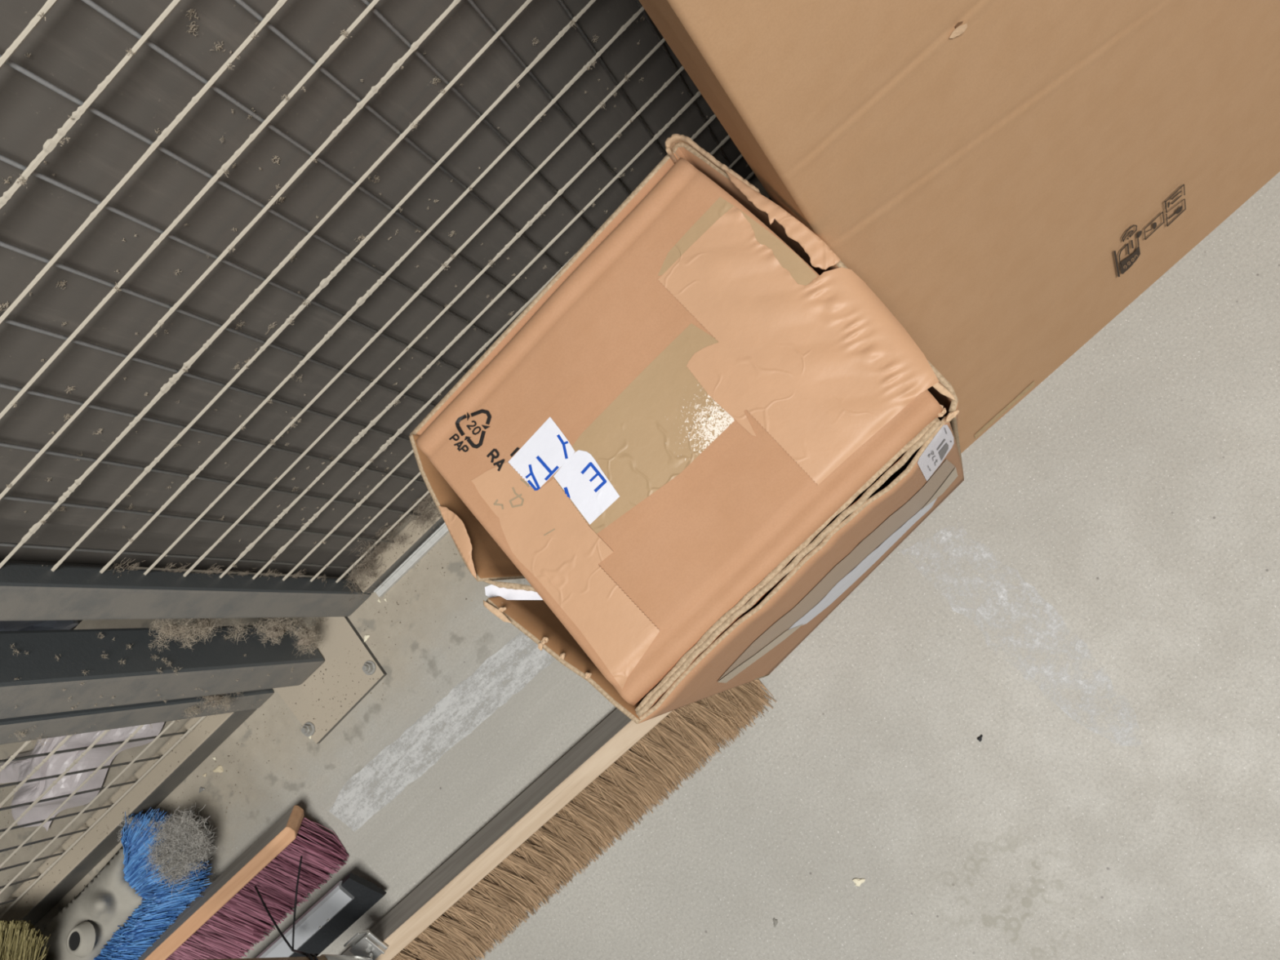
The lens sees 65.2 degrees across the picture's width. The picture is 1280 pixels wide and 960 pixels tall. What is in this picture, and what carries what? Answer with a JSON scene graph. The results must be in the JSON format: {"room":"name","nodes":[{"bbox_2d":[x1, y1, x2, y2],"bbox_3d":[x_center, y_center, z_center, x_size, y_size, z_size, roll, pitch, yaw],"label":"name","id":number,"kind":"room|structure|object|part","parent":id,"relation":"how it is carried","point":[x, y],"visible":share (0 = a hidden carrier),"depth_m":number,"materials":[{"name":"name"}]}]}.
{"room":"storage room","nodes":[
{"label":"storage room","id":0,"kind":"room"},
{"bbox_2d":[0,171,1279,959],"bbox_3d":[0.364,0.139,1.082,18.000,0.001,18.000,-43,72,9],"label":"floor","id":1,"kind":"structure","parent":0,"point":[1135,487],"depth_m":1.07,"materials":[{"name":"concrete"}]},
{"bbox_2d":[0,560,132,629],"bbox_3d":[-1.230,0.259,0.805,1.130,1.500,0.030,-43,72,9],"label":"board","id":2,"kind":"object","parent":1,"relation":"on","point":[1,561],"visible":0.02,"depth_m":1.35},
{"bbox_2d":[0,721,164,831],"bbox_3d":[-0.802,0.370,1.405,0.340,0.058,0.148,-43,72,9],"label":"plastic film","id":3,"kind":"object","parent":1,"relation":"on","point":[16,771],"visible":0.39,"depth_m":1.39,"materials":[{"name":"plastic"}]},
{"bbox_2d":[38,802,217,959],"bbox_3d":[-0.696,0.576,1.323,0.168,0.072,0.397,41,97,19],"label":"broom","id":4,"kind":"object","parent":1,"relation":"on","point":[152,878],"visible":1,"depth_m":1.31,"materials":[{"name":"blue plastic"}]},
{"bbox_2d":[0,920,50,959],"bbox_3d":[-0.821,0.636,1.302,0.190,0.046,0.186,-43,72,9],"label":"whisk","id":5,"kind":"object","parent":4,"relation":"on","point":[18,941],"visible":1,"depth_m":1.28,"materials":[{"name":"brown wood"}]},
{"bbox_2d":[66,921,95,957],"bbox_3d":[-0.732,0.602,1.307,0.044,0.021,0.043,-43,72,9],"label":"socket","id":6,"kind":"object","parent":4,"relation":"attached to","point":[80,935],"depth_m":1.30,"materials":[{"name":"grey plastic"}]},
{"bbox_2d":[0,688,274,925],"bbox_3d":[-1.144,0.496,0.613,1.005,1.750,0.075,-42,72,9],"label":"mesh panel","id":7,"kind":"object","parent":1,"relation":"on","point":[220,725],"visible":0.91,"depth_m":1.33,"materials":[{"name":"grey paint"}]},
{"bbox_2d":[182,691,243,717],"bbox_3d":[-0.534,0.273,1.247,0.038,0.096,0.042,-2,82,18],"label":"clump","id":8,"kind":"object","parent":7,"relation":"attached to","point":[214,697],"visible":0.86,"depth_m":1.24,"materials":[{"name":"beige plant"}]},
{"bbox_2d":[0,616,386,743],"bbox_3d":[-0.718,0.134,0.463,0.147,1.850,0.160,-43,72,9],"label":"fence post","id":9,"kind":"object","parent":1,"relation":"on","point":[42,672],"visible":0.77,"depth_m":1.11,"materials":[{"name":"grey metal"}]},
{"bbox_2d":[0,619,78,631],"bbox_3d":[-0.642,0.151,1.036,0.032,0.138,0.049,31,93,20],"label":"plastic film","id":10,"kind":"object","parent":9,"relation":"attached to","point":[10,625],"visible":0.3,"depth_m":1.04,"materials":[{"name":"grey plastic"}]},
{"bbox_2d":[148,618,202,652],"bbox_3d":[-0.500,0.160,1.066,0.047,0.078,0.040,-36,73,11],"label":"clump","id":11,"kind":"object","parent":9,"relation":"attached to","point":[171,628],"visible":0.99,"depth_m":1.07,"materials":[{"name":"beige plant"}]},
{"bbox_2d":[174,617,222,650],"bbox_3d":[-0.487,0.164,1.107,0.052,0.061,0.045,45,98,18],"label":"clump","id":12,"kind":"object","parent":9,"relation":"attached to","point":[206,624],"visible":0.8,"depth_m":1.11,"materials":[{"name":"grey plant"}]},
{"bbox_2d":[248,617,299,647],"bbox_3d":[-0.448,0.183,1.224,0.058,0.060,0.040,-19,77,15],"label":"clump","id":13,"kind":"object","parent":9,"relation":"attached to","point":[273,631],"visible":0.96,"depth_m":1.22,"materials":[{"name":"grey plant"}]},
{"bbox_2d":[291,622,324,655],"bbox_3d":[-0.422,0.204,1.276,0.043,0.049,0.045,-3,82,18],"label":"clump","id":14,"kind":"object","parent":9,"relation":"attached to","point":[307,637],"visible":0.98,"depth_m":1.27,"materials":[{"name":"beige plant"}]},
{"bbox_3d":[-0.417,0.259,1.325,0.144,0.008,0.124,-43,72,9],"label":"foot plate","id":15,"kind":"part","parent":9,"relation":"part of","materials":[{"name":"paint"}]},
{"bbox_2d":[213,765,223,772],"bbox_3d":[-0.574,0.396,1.362,0.014,0.005,0.011,-43,72,9],"label":"chip","id":16,"kind":"object","parent":1,"relation":"on","point":[219,769],"visible":1,"depth_m":1.36,"materials":[{"name":"beige"}]},
{"bbox_2d":[137,805,348,959],"bbox_3d":[-0.577,0.607,1.300,0.467,0.068,0.099,-43,72,9],"label":"broom","id":17,"kind":"object","parent":1,"relation":"on","point":[223,923],"visible":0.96,"depth_m":1.28,"materials":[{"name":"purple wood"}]},
{"bbox_2d":[1,507,484,933],"bbox_3d":[-0.541,0.301,1.340,1.197,0.047,0.363,-43,72,9],"label":"dirt","id":18,"kind":"object","parent":1,"relation":"on","point":[47,864],"visible":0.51,"depth_m":1.33,"materials":[{"name":"soil"}]},
{"bbox_2d":[255,872,386,958],"bbox_3d":[-0.530,0.680,1.280,0.541,0.034,0.048,-43,72,9],"label":"squeegee","id":19,"kind":"object","parent":1,"relation":"on","point":[347,901],"visible":1,"depth_m":1.24,"materials":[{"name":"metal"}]},
{"bbox_2d":[364,635,369,641],"bbox_3d":[-0.360,0.207,1.314,0.012,0.002,0.007,-43,72,9],"label":"chip","id":20,"kind":"object","parent":1,"relation":"on","point":[366,637],"visible":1,"depth_m":1.31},
{"bbox_2d":[0,0,755,577],"bbox_3d":[-0.004,-0.591,0.396,1.828,1.700,0.032,-43,72,9],"label":"board","id":21,"kind":"object","parent":1,"relation":"on","point":[76,47],"visible":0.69,"depth_m":0.79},
{"bbox_2d":[0,0,773,621],"bbox_3d":[-0.027,-0.526,0.369,1.773,1.750,0.049,-43,72,9],"label":"mesh panel","id":22,"kind":"object","parent":1,"relation":"on","point":[28,592],"visible":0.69,"depth_m":0.87,"materials":[{"name":"grey paint"}]},
{"bbox_3d":[0.240,-0.429,1.185,1.681,0.022,0.027,-43,72,9],"label":"rail","id":23,"kind":"part","parent":22,"relation":"part of","materials":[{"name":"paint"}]},
{"bbox_2d":[373,522,448,597],"bbox_3d":[-0.056,-0.121,1.251,0.803,0.010,0.010,-43,72,9],"label":"metal strip","id":24,"kind":"object","parent":1,"relation":"on","point":[442,531],"visible":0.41,"depth_m":1.30,"materials":[{"name":"silver metal"}]},
{"bbox_2d":[328,631,551,831],"bbox_3d":[0.689,-0.555,1.061,2.985,0.001,0.092,-43,72,9],"label":"paint mark","id":25,"kind":"object","parent":1,"relation":"on","point":[348,807],"depth_m":1.27,"materials":[{"name":"white paint"}]},
{"bbox_2d":[199,679,777,959],"bbox_3d":[-0.457,0.357,0.862,0.941,0.879,0.447,-43,72,9],"label":"push broom","id":26,"kind":"object","parent":1,"relation":"on","point":[562,820],"visible":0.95,"depth_m":1.17,"materials":[{"name":"brown wood"}]},
{"bbox_2d":[253,855,318,959],"bbox_3d":[-0.416,0.523,1.181,0.169,0.104,0.077,37,95,19],"label":"cord","id":27,"kind":"object","parent":26,"relation":"hanging from","point":[311,955],"visible":1,"depth_m":1.21,"materials":[{"name":"black plastic"}]},
{"bbox_2d":[320,954,373,959],"bbox_3d":[-0.342,0.561,1.153,0.049,0.069,0.029,38,96,19],"label":"socket","id":28,"kind":"object","parent":26,"relation":"attached to","point":[323,957],"depth_m":1.15,"materials":[{"name":"metal"}]},
{"bbox_2d":[408,133,964,724],"bbox_3d":[0.077,-0.010,0.951,0.367,0.465,0.314,-43,72,9],"label":"box","id":29,"kind":"object","parent":1,"relation":"on","point":[706,430],"visible":1,"depth_m":0.73,"materials":[{"name":"brown cardboard"}]},
{"bbox_3d":[-0.077,0.045,0.999,0.042,0.458,0.144,-43,72,9],"label":"panel","id":30,"kind":"part","parent":29,"relation":"part of","materials":[{"name":"brown cardboard"}]},
{"bbox_3d":[-0.005,-0.122,1.001,0.319,0.449,0.009,-45,72,8],"label":"panel","id":31,"kind":"part","parent":29,"relation":"part of","materials":[{"name":"brown cardboard"}]},
{"bbox_3d":[0.015,0.158,0.956,0.048,0.452,0.147,-43,72,9],"label":"panel","id":32,"kind":"part","parent":29,"relation":"part of","materials":[{"name":"brown cardboard"}]},
{"bbox_3d":[0.180,0.091,0.911,0.319,0.450,0.015,-47,72,8],"label":"panel","id":33,"kind":"part","parent":29,"relation":"part of","materials":[{"name":"brown cardboard"}]},
{"bbox_3d":[0.198,-0.131,0.932,0.026,0.452,0.296,-45,72,8],"label":"panel","id":34,"kind":"part","parent":29,"relation":"part of","materials":[{"name":"brown cardboard"}]},
{"bbox_2d":[773,918,777,927],"bbox_3d":[0.150,0.490,1.107,0.005,0.002,0.009,-13,79,17],"label":"pebble","id":35,"kind":"object","parent":1,"relation":"on","point":[775,922],"visible":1,"depth_m":1.11,"materials":[{"name":"grey stone"}]},
{"bbox_2d":[852,878,865,886],"bbox_3d":[0.237,0.436,1.084,0.014,0.002,0.008,-6,81,18],"label":"flake","id":36,"kind":"object","parent":1,"relation":"on","point":[858,882],"visible":1,"depth_m":1.08,"materials":[{"name":"beige"}]},
{"bbox_2d":[638,0,1279,453],"bbox_3d":[0.386,-0.547,0.569,0.921,1.120,0.391,-43,72,9],"label":"carton","id":37,"kind":"object","parent":1,"relation":"on","point":[1006,178],"visible":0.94,"depth_m":0.78,"materials":[{"name":"brown cardboard"}]},
{"bbox_3d":[0.053,-0.237,0.641,0.001,1.118,0.386,-43,72,9],"label":"panel","id":38,"kind":"part","parent":37,"relation":"part of","materials":[{"name":"brown cardboard"}]},
{"bbox_2d":[977,734,982,742],"bbox_3d":[0.362,0.275,1.063,0.007,0.001,0.005,-43,72,9],"label":"pebble","id":39,"kind":"object","parent":1,"relation":"on","point":[980,738],"visible":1,"depth_m":1.06,"materials":[{"name":"black stone"}]},
{"bbox_2d":[903,529,1141,746],"bbox_3d":[0.414,0.167,1.061,0.080,0.001,0.315,-43,72,9],"label":"stain","id":40,"kind":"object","parent":1,"relation":"on","point":[948,534],"depth_m":1.06,"materials":[{"name":"white paint"}]}
]}

